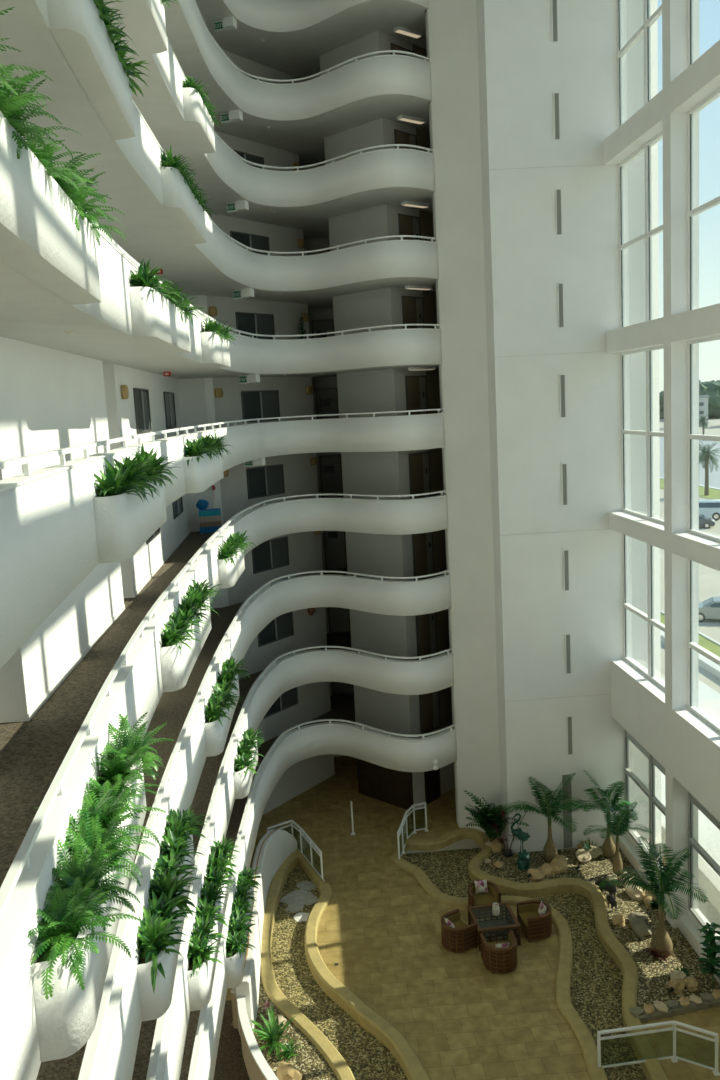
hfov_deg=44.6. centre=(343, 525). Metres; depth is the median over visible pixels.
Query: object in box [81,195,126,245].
fern
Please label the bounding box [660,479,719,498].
lawn
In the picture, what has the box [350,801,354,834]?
stanchion
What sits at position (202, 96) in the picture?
fern
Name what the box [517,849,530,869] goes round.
vase
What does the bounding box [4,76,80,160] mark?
fern
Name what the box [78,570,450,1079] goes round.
parapet
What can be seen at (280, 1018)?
rock
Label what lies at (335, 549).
door
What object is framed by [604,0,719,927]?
wall
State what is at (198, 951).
fern
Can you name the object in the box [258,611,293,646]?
window
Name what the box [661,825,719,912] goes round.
wall
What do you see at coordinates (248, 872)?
fern
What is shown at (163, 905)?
fern
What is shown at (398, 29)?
ceiling light
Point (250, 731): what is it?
fern
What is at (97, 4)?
fern
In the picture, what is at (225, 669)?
fern
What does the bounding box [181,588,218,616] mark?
fern
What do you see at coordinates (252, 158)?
window
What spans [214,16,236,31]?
exit sign
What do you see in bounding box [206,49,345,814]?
wall
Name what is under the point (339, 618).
door
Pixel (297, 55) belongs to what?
floor
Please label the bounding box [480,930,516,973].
armchair
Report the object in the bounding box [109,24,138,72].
fern
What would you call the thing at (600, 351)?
trim
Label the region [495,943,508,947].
throw pillow
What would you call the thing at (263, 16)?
parapet
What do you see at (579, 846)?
rock
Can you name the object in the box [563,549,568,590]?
wall slot
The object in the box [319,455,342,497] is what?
door
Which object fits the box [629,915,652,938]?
rock
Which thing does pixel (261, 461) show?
exit sign
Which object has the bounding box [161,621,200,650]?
fern
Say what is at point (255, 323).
window
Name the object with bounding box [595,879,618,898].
statue
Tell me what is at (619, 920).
rock
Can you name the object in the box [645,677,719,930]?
terrace
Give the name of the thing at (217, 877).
fern
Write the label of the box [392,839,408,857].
curb
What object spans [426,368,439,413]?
wall panel
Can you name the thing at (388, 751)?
parapet
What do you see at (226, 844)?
fern
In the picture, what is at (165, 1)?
fern
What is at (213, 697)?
fern
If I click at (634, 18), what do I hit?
wall
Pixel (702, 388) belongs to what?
tree
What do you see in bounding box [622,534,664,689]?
window
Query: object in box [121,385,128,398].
wall sconce
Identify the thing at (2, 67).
fern
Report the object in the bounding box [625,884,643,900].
rock
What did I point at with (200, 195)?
fern
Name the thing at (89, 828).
fern
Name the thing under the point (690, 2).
window
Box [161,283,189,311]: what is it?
fern
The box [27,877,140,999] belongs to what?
fern
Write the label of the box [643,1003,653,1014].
flat stone
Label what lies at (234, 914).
fern
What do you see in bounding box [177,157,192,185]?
fern
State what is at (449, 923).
throw pillow
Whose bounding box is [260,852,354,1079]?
curb
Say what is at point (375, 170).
parapet
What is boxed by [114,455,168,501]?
fern
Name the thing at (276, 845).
wall
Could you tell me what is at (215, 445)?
fern
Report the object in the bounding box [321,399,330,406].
plaque
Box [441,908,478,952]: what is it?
armchair
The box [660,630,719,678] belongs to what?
kerb
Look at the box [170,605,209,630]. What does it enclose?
fern
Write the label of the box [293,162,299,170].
wall sconce
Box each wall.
[0,295,228,722]
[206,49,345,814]
[236,829,296,1034]
[319,30,454,810]
[357,759,413,810]
[425,0,633,852]
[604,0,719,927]
[618,829,719,983]
[626,0,660,838]
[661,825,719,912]
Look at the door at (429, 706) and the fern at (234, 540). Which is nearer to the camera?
the fern at (234, 540)
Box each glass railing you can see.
[267,820,324,880]
[397,802,427,858]
[597,1021,719,1075]
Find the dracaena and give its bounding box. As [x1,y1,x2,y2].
[488,806,533,856]
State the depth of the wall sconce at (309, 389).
34.42 m
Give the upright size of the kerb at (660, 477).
0.138 m
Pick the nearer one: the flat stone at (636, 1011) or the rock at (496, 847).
the flat stone at (636, 1011)
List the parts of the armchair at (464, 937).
arm rail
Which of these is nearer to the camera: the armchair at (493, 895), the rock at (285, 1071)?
the rock at (285, 1071)
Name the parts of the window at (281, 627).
pane, pane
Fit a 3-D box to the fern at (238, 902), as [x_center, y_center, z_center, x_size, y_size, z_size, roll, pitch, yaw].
[-2.513,9.294,21.363,0.786,0.653,0.834,-8,9,-31]
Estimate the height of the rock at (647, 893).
0.302 m
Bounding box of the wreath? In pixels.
[308,608,315,615]
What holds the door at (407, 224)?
in the wall at (382, 390)
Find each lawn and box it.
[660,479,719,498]
[660,613,719,656]
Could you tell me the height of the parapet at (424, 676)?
1.320 m
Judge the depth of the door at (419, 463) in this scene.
32.28 m
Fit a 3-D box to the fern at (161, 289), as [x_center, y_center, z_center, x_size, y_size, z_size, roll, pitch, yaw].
[-3.171,-3.820,14.096,0.922,0.657,1.125,-1,8,14]
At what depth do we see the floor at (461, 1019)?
23.79 m
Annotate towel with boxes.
[196,499,208,509]
[198,508,221,533]
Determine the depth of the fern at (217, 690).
19.85 m
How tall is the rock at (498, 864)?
0.208 m
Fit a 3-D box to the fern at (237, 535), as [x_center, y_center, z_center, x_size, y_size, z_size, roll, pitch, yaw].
[-2.974,0.432,24.267,1.200,0.613,0.872,-4,8,-4]
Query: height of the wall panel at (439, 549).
2.540 m
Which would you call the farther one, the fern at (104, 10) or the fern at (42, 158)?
the fern at (104, 10)
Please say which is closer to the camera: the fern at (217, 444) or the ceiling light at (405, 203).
the fern at (217, 444)
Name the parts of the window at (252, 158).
pane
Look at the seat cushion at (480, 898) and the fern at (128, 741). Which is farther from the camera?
the seat cushion at (480, 898)
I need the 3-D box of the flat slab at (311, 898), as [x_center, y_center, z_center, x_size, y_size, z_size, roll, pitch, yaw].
[-1.106,11.930,27.975,0.632,0.041,0.659,-3,8,-3]
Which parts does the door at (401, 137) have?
panel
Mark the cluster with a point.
(266, 1004)
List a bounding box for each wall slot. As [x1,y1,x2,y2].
[551,0,557,40]
[553,92,559,138]
[555,189,561,234]
[557,283,562,326]
[559,374,564,416]
[561,463,566,504]
[561,773,572,847]
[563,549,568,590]
[565,634,570,673]
[567,716,571,753]
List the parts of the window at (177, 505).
pane, pane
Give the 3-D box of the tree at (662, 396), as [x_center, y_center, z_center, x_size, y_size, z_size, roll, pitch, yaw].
[163.595,-60.036,421.293,26.154,19.734,19.601,-3,8,-3]
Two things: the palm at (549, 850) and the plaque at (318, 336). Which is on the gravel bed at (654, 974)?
the palm at (549, 850)
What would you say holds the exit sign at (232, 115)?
attached to the floor at (303, 138)
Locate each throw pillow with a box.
[444,918,454,927]
[474,880,487,893]
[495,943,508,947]
[538,901,546,915]
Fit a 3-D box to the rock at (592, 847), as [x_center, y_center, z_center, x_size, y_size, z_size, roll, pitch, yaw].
[8.280,10.877,29.261,0.582,0.385,0.508,-5,8,-15]
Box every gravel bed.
[254,973,337,1079]
[479,836,719,1008]
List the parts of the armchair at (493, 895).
seat, arm rail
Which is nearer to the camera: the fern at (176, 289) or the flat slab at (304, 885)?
the fern at (176, 289)
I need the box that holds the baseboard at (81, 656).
[28,530,189,720]
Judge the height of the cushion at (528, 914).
0.300 m
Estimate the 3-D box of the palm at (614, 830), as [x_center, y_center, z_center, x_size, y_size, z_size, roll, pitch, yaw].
[8.538,9.892,28.000,2.095,2.560,2.069,-3,8,-3]
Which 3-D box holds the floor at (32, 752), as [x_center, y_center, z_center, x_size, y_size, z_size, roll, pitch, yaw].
[1.804,1.962,16.485,14.700,0.250,42.200,-3,8,-3]
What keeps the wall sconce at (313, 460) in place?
attached to the wall at (306, 549)
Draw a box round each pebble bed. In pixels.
[271,864,407,1079]
[403,848,646,1079]
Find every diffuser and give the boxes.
[396,30,420,37]
[400,118,423,123]
[403,204,425,207]
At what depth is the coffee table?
25.34 m
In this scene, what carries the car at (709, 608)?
on the ground at (709, 578)
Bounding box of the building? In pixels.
[699,395,708,426]
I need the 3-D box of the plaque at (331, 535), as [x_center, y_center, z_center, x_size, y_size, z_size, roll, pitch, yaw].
[-0.450,0.404,37.416,0.400,0.300,0.045,-3,8,-3]
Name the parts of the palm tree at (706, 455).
crown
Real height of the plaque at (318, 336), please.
0.300 m
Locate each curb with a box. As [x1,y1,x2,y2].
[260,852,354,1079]
[295,848,325,889]
[304,883,429,1079]
[390,854,607,1079]
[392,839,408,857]
[409,828,668,1079]
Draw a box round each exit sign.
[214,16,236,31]
[220,109,242,122]
[227,200,248,212]
[233,288,254,299]
[238,374,259,383]
[244,457,265,466]
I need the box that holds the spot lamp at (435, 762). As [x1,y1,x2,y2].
[433,759,438,769]
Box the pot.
[503,849,512,856]
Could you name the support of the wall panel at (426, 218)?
attached to the wall at (382, 390)
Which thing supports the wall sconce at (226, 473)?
attached to the wall at (306, 549)
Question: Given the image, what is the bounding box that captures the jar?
[492,902,499,915]
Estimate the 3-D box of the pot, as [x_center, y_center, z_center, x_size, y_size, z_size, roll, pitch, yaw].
[5.539,11.040,29.523,0.320,0.180,0.312,-3,8,-3]
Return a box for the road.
[660,437,719,487]
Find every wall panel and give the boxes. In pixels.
[413,44,426,60]
[416,128,429,151]
[419,210,433,241]
[423,290,436,328]
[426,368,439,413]
[429,448,442,496]
[433,529,446,576]
[436,609,449,655]
[439,686,451,725]
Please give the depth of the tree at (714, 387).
405.58 m
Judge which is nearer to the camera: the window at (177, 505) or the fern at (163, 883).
the fern at (163, 883)
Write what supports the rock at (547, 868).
on the gravel bed at (654, 974)
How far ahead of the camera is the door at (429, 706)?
33.49 m
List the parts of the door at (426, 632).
panel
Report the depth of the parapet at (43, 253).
12.16 m
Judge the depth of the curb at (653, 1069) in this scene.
26.91 m
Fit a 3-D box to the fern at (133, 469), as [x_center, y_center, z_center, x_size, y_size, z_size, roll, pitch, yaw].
[-2.631,-0.545,10.525,0.984,0.644,1.070,-1,8,17]
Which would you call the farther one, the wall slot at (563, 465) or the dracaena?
the dracaena
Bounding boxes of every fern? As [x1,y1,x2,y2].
[0,7,53,108]
[0,64,61,154]
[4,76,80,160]
[24,133,85,190]
[27,135,106,209]
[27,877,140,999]
[35,779,166,871]
[48,834,139,935]
[56,168,126,232]
[64,802,156,886]
[73,712,173,779]
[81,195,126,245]
[86,767,160,811]
[92,743,165,788]
[93,0,118,17]
[93,464,151,497]
[96,0,122,25]
[102,455,157,500]
[103,7,134,47]
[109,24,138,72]
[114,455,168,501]
[118,458,166,488]
[119,42,150,85]
[123,447,168,487]
[124,51,147,96]
[128,259,171,298]
[134,443,175,484]
[136,267,179,301]
[137,904,186,991]
[139,450,179,485]
[142,882,197,945]
[148,867,202,917]
[154,847,200,889]
[156,278,182,303]
[159,828,204,867]
[160,0,177,8]
[160,146,194,176]
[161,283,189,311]
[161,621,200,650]
[164,808,205,840]
[165,613,200,642]
[167,282,193,321]
[167,804,207,838]
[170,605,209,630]
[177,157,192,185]
[178,290,204,324]
[178,293,194,319]
[178,597,208,619]
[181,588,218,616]
[183,75,210,100]
[183,438,217,464]
[184,167,198,188]
[184,581,213,609]
[186,175,205,200]
[187,929,223,978]
[189,579,221,598]
[191,439,211,454]
[191,913,226,944]
[192,434,220,460]
[196,191,206,208]
[196,892,227,929]
[197,434,221,457]
[198,195,215,216]
[199,90,213,108]
[200,436,222,455]
[200,879,229,910]
[201,316,223,338]
[204,97,215,119]
[204,861,239,893]
[205,433,229,454]
[205,700,231,726]
[206,847,236,879]
[207,434,232,453]
[207,691,237,714]
[209,109,224,128]
[210,319,232,342]
[210,834,241,868]
[212,682,242,710]
[216,677,237,698]
[217,669,239,690]
[218,543,240,564]
[220,325,238,343]
[220,327,234,342]
[220,664,240,681]
[222,538,245,557]
[222,656,249,677]
[226,534,249,550]
[226,928,255,958]
[228,912,254,942]
[229,902,254,931]
[232,531,257,547]
[232,894,257,916]
[234,752,258,776]
[234,880,257,906]
[237,738,263,763]
[237,873,258,894]
[238,865,262,886]
[241,732,260,749]
[244,727,262,744]
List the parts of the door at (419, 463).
panel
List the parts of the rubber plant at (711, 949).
stem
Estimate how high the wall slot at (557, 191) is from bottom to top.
1.340 m
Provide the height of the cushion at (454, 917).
0.300 m
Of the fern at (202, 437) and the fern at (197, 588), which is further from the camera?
the fern at (202, 437)
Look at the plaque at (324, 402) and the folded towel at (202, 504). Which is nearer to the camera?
the folded towel at (202, 504)
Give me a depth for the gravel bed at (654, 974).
25.01 m
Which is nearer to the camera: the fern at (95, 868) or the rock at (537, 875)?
the fern at (95, 868)
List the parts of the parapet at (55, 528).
post, post, post, post, handrail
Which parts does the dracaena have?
stem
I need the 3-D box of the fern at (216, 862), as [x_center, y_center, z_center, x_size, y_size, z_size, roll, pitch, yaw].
[-2.621,6.961,17.921,0.937,0.729,0.888,-3,8,-1]
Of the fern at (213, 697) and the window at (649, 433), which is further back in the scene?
the window at (649, 433)
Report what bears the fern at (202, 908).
in the parapet at (424, 676)
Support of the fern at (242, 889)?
in the parapet at (388, 751)
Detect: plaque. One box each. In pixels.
[317,331,326,337]
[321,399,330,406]
[324,466,333,472]
[328,531,337,538]
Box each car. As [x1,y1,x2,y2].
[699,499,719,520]
[699,514,714,527]
[699,596,719,621]
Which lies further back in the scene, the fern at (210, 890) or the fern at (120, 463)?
the fern at (210, 890)
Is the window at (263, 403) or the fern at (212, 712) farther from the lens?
the window at (263, 403)
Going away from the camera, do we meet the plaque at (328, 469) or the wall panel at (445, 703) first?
the wall panel at (445, 703)
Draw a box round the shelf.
[478,919,516,942]
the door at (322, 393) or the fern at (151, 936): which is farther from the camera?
the door at (322, 393)
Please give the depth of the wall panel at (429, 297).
32.20 m
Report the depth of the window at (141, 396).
22.76 m
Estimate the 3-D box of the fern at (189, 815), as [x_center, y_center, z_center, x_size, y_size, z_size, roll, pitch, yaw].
[-2.538,4.689,13.856,0.865,0.528,0.812,4,11,43]
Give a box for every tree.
[659,391,663,418]
[661,381,701,402]
[663,383,708,408]
[699,415,709,440]
[699,440,719,495]
[702,381,719,418]
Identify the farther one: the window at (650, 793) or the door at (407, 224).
the door at (407, 224)
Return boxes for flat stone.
[629,1007,644,1016]
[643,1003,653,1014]
[653,1001,667,1012]
[665,1000,678,1007]
[679,996,689,1006]
[689,994,702,1003]
[700,993,713,1000]
[712,989,719,998]
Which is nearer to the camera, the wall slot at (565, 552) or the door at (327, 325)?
the wall slot at (565, 552)
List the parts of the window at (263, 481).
pane, pane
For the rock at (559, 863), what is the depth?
28.31 m
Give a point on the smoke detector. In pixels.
(67, 332)
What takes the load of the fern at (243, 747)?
in the parapet at (424, 676)
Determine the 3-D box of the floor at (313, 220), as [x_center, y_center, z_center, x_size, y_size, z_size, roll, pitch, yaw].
[1.202,-9.118,14.966,14.700,0.250,42.200,-3,8,-3]
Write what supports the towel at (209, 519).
hanging from the towel rack
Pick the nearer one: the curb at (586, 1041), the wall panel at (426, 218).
the curb at (586, 1041)
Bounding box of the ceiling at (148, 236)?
[0,0,435,308]
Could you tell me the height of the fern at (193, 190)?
0.544 m
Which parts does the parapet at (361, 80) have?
handrail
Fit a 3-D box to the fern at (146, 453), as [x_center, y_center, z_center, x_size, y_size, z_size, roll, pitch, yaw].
[-2.901,-0.865,13.058,0.789,0.581,1.091,2,9,32]
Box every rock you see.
[275,1015,286,1025]
[277,1062,301,1079]
[490,838,503,852]
[493,861,503,867]
[527,868,544,880]
[538,863,554,877]
[550,855,567,874]
[576,849,590,862]
[577,840,593,848]
[582,845,602,858]
[606,874,618,883]
[611,914,624,925]
[618,872,632,886]
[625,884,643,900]
[628,912,648,922]
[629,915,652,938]
[641,889,655,898]
[643,896,657,907]
[669,978,684,993]
[670,970,685,980]
[683,977,698,991]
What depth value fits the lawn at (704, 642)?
52.88 m
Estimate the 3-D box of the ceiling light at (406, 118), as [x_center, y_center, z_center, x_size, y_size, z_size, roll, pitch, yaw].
[2.332,-13.894,29.997,1.100,0.118,0.260,-9,10,-37]
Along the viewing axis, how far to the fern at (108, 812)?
7.94 m
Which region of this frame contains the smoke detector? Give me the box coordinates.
[64,331,73,334]
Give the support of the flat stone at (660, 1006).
on the stone edging
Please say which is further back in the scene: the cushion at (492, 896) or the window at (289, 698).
the window at (289, 698)
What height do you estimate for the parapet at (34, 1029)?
1.320 m
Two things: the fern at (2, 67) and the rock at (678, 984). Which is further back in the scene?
the rock at (678, 984)
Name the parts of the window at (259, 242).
pane, pane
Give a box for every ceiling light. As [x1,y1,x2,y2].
[394,26,422,38]
[397,115,425,123]
[401,201,428,207]
[405,285,431,289]
[408,367,435,369]
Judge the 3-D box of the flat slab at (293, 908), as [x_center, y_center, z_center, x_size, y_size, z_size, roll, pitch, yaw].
[-1.525,12.015,27.532,0.583,0.032,0.504,-3,8,-3]
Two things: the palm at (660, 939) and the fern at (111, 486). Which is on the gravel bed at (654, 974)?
the palm at (660, 939)
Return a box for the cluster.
[263,1000,272,1016]
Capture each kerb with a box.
[660,477,719,489]
[660,610,719,645]
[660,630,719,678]
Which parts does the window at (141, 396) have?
pane, pane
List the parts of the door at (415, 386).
panel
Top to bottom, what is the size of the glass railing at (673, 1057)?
0.990 m
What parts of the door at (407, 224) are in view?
panel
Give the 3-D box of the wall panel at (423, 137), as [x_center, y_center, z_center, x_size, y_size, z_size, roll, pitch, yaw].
[2.903,-12.892,31.537,0.020,2.540,0.760,4,11,43]
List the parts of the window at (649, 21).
frame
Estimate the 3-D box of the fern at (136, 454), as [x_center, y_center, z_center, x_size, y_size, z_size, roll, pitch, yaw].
[-2.845,-0.758,12.191,0.894,0.668,0.838,-3,8,-1]
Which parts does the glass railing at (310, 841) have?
rail, post, rail, post, rail, post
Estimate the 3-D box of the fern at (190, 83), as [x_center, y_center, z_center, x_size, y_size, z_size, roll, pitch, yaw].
[-3.621,-10.363,20.812,0.904,0.697,0.858,1,9,27]
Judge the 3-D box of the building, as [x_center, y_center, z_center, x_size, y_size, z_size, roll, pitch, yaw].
[137.719,-44.365,339.797,7.300,11.800,8.800,0,8,21]
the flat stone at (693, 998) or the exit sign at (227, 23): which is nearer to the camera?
the flat stone at (693, 998)
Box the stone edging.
[634,995,719,1022]
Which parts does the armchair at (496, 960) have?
arm rail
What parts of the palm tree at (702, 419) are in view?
crown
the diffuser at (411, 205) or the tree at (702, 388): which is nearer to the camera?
the diffuser at (411, 205)
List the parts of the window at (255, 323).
pane, pane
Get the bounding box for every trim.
[489,164,603,169]
[500,529,603,535]
[504,351,606,356]
[505,694,606,701]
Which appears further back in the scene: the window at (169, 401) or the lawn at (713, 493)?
the lawn at (713, 493)
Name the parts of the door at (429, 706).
panel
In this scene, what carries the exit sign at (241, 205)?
attached to the floor at (313, 220)
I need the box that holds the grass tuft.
[579,838,603,857]
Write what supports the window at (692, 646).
in the wall at (661, 720)
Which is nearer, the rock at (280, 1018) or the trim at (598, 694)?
the rock at (280, 1018)
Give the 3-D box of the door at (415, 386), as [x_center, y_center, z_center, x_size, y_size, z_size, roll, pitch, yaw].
[2.682,-4.316,31.959,0.056,2.280,1.180,4,11,43]
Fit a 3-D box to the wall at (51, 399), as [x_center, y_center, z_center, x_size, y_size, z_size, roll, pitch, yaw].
[-5.021,-2.772,12.629,1.654,33.904,36.529,-3,8,-1]
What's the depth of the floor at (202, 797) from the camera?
23.05 m
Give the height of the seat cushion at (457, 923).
0.140 m
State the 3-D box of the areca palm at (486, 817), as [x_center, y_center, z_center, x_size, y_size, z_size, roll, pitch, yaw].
[5.192,10.075,29.913,2.174,2.063,1.908,-2,8,9]
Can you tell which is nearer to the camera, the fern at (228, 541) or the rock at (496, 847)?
the fern at (228, 541)
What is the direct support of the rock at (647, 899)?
on the gravel bed at (654, 974)
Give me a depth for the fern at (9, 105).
5.58 m
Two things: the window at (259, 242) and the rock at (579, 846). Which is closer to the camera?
the rock at (579, 846)
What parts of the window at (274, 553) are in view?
pane, pane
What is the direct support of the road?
on the ground at (709, 578)
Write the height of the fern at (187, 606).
0.578 m
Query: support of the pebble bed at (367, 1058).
on the floor at (461, 1019)
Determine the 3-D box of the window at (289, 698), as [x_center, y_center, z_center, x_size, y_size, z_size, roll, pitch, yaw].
[-2.453,6.645,34.007,0.051,1.130,1.950,3,10,39]
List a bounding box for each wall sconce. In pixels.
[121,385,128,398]
[208,306,217,315]
[214,388,222,397]
[223,469,228,476]
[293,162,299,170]
[297,238,304,246]
[302,313,308,321]
[306,386,312,393]
[310,457,316,464]
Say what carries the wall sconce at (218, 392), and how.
attached to the wall at (306, 549)
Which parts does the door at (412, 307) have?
panel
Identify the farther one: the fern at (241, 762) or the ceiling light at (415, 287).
the ceiling light at (415, 287)
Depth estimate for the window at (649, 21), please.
24.50 m
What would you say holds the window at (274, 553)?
in the wall at (306, 549)
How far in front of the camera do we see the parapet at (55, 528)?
9.76 m
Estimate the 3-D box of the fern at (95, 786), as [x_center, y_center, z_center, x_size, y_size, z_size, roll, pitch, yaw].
[-2.256,2.610,8.509,0.917,0.560,0.880,-2,8,11]
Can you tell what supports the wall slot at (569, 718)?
attached to the wall at (497, 68)
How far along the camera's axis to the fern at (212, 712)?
18.72 m
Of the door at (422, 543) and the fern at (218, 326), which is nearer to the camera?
the fern at (218, 326)
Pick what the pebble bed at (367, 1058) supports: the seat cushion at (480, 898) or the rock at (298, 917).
the rock at (298, 917)
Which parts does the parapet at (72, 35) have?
handrail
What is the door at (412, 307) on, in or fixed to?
in the wall at (382, 390)
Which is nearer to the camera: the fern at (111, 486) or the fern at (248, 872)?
the fern at (111, 486)
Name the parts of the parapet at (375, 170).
handrail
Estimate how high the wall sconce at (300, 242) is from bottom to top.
0.320 m
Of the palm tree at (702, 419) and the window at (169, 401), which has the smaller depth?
the window at (169, 401)
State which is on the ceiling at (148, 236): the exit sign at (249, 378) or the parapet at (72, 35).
the parapet at (72, 35)
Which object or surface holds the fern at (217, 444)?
in the parapet at (55, 528)
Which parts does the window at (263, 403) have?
pane, pane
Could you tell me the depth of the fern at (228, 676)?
20.91 m
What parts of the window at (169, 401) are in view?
pane, pane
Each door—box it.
[307,249,329,254]
[311,319,334,337]
[315,388,338,418]
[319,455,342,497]
[323,531,346,569]
[328,607,350,633]
[332,682,353,695]
[390,43,412,56]
[394,129,416,149]
[398,213,420,239]
[401,296,423,328]
[405,375,427,414]
[408,452,430,498]
[412,532,433,580]
[415,612,437,659]
[419,691,439,733]
[424,768,440,804]
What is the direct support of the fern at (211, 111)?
in the parapet at (375, 170)
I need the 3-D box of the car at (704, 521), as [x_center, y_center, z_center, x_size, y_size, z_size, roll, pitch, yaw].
[38.826,-0.534,97.356,4.500,1.460,2.120,0,8,22]
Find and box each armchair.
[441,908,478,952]
[468,880,501,916]
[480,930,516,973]
[517,900,551,942]
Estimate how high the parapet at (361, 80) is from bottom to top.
1.320 m
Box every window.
[133,388,151,433]
[146,528,159,543]
[163,392,176,428]
[172,497,182,518]
[230,231,269,254]
[234,150,264,168]
[235,312,274,339]
[241,390,279,422]
[246,464,284,498]
[252,536,289,573]
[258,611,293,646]
[263,687,297,718]
[617,0,661,127]
[618,131,662,327]
[620,345,663,523]
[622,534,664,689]
[624,729,664,868]
[688,0,693,66]
[688,88,719,310]
[688,336,719,541]
[688,559,719,731]
[688,791,719,944]
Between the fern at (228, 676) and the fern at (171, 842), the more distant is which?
the fern at (228, 676)
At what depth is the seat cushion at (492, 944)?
24.20 m
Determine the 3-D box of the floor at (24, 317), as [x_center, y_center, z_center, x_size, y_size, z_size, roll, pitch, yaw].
[1.503,-3.578,15.725,14.700,0.250,42.200,-3,8,-3]
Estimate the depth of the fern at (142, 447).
12.67 m
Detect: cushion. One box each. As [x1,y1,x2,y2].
[444,912,460,923]
[453,920,467,927]
[471,884,498,905]
[474,892,496,908]
[484,933,512,945]
[488,941,509,947]
[518,903,547,928]
[519,911,539,930]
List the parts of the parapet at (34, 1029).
post, post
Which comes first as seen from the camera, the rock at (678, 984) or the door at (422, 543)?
the rock at (678, 984)
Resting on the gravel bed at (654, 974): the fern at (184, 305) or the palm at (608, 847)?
the palm at (608, 847)
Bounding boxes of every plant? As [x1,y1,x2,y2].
[251,1003,295,1059]
[274,1037,302,1060]
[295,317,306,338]
[643,943,675,963]
[649,899,658,909]
[675,966,688,976]
[696,922,719,987]
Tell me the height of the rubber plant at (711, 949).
1.844 m
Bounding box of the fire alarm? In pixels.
[163,372,170,375]
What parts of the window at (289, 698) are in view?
pane, pane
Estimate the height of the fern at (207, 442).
0.635 m
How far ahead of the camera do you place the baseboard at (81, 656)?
15.83 m
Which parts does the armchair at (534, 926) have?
seat, arm rail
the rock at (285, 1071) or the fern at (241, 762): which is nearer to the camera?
the rock at (285, 1071)
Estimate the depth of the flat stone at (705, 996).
21.94 m
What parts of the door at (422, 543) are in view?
panel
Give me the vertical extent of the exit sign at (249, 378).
0.305 m
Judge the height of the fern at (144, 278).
0.664 m
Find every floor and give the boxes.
[0,277,438,378]
[0,532,213,887]
[36,569,347,1079]
[103,0,432,238]
[132,632,351,1079]
[162,1,429,166]
[180,694,452,1079]
[196,0,426,82]
[213,756,719,1079]
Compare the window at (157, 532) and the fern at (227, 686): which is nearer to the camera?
the fern at (227, 686)
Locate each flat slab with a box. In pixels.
[279,890,312,904]
[286,904,303,912]
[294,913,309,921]
[296,881,316,890]
[304,893,317,904]
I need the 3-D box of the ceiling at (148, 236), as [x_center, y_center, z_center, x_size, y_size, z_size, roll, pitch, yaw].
[1.352,-6.348,15.346,14.700,0.250,42.200,-3,8,-3]
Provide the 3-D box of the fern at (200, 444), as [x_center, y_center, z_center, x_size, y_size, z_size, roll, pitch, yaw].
[-3.104,-1.584,18.559,0.883,0.563,0.833,4,11,44]
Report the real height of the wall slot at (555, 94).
1.340 m
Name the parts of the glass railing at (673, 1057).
post, rail, cross rail, rail, post, cross rail, rail, rail, post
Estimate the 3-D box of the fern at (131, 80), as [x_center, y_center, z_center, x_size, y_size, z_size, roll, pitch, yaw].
[-3.178,-6.410,12.290,0.871,0.634,1.202,-1,8,15]
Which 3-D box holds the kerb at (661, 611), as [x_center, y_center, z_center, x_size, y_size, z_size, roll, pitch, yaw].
[24.735,12.477,12.966,0.200,0.118,100.000,-3,8,-3]
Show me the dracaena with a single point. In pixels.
(507, 852)
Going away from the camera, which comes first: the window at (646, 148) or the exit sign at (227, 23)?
the window at (646, 148)
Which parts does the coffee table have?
leg, frame, leg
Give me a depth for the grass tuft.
29.25 m
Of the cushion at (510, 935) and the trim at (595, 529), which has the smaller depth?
the cushion at (510, 935)
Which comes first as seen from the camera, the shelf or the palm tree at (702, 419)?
the shelf
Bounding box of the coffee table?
[467,902,520,950]
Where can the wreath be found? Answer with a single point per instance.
(314, 610)
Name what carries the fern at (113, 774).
in the parapet at (34, 1029)
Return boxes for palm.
[464,790,527,841]
[503,773,585,862]
[568,770,638,857]
[583,799,651,873]
[598,836,707,956]
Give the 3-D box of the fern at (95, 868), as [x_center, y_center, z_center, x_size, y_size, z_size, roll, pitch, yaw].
[-2.074,2.809,6.899,0.842,0.579,0.960,-7,9,-24]
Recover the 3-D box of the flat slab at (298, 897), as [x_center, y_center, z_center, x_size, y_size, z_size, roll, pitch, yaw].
[-1.524,11.931,28.147,0.828,0.052,0.890,0,8,23]
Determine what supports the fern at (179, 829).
in the parapet at (129, 999)
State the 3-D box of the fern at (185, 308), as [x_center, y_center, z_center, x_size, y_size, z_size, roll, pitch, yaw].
[-3.198,-4.221,16.942,0.959,0.659,1.017,-10,10,-40]
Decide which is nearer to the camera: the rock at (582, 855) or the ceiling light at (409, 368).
the rock at (582, 855)
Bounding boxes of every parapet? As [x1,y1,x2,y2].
[0,111,441,373]
[0,408,444,669]
[0,490,447,1079]
[13,0,438,291]
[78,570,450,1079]
[114,0,435,207]
[146,646,453,1079]
[170,0,431,121]
[188,719,456,1079]
[216,0,428,33]
[230,987,277,1079]
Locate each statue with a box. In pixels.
[511,813,529,863]
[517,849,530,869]
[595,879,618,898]
[606,894,616,911]
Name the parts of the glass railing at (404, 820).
post, post, post, post, post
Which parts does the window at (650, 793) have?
header panel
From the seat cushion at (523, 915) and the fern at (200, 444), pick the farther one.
the seat cushion at (523, 915)
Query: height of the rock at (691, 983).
0.299 m
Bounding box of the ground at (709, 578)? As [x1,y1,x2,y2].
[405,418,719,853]

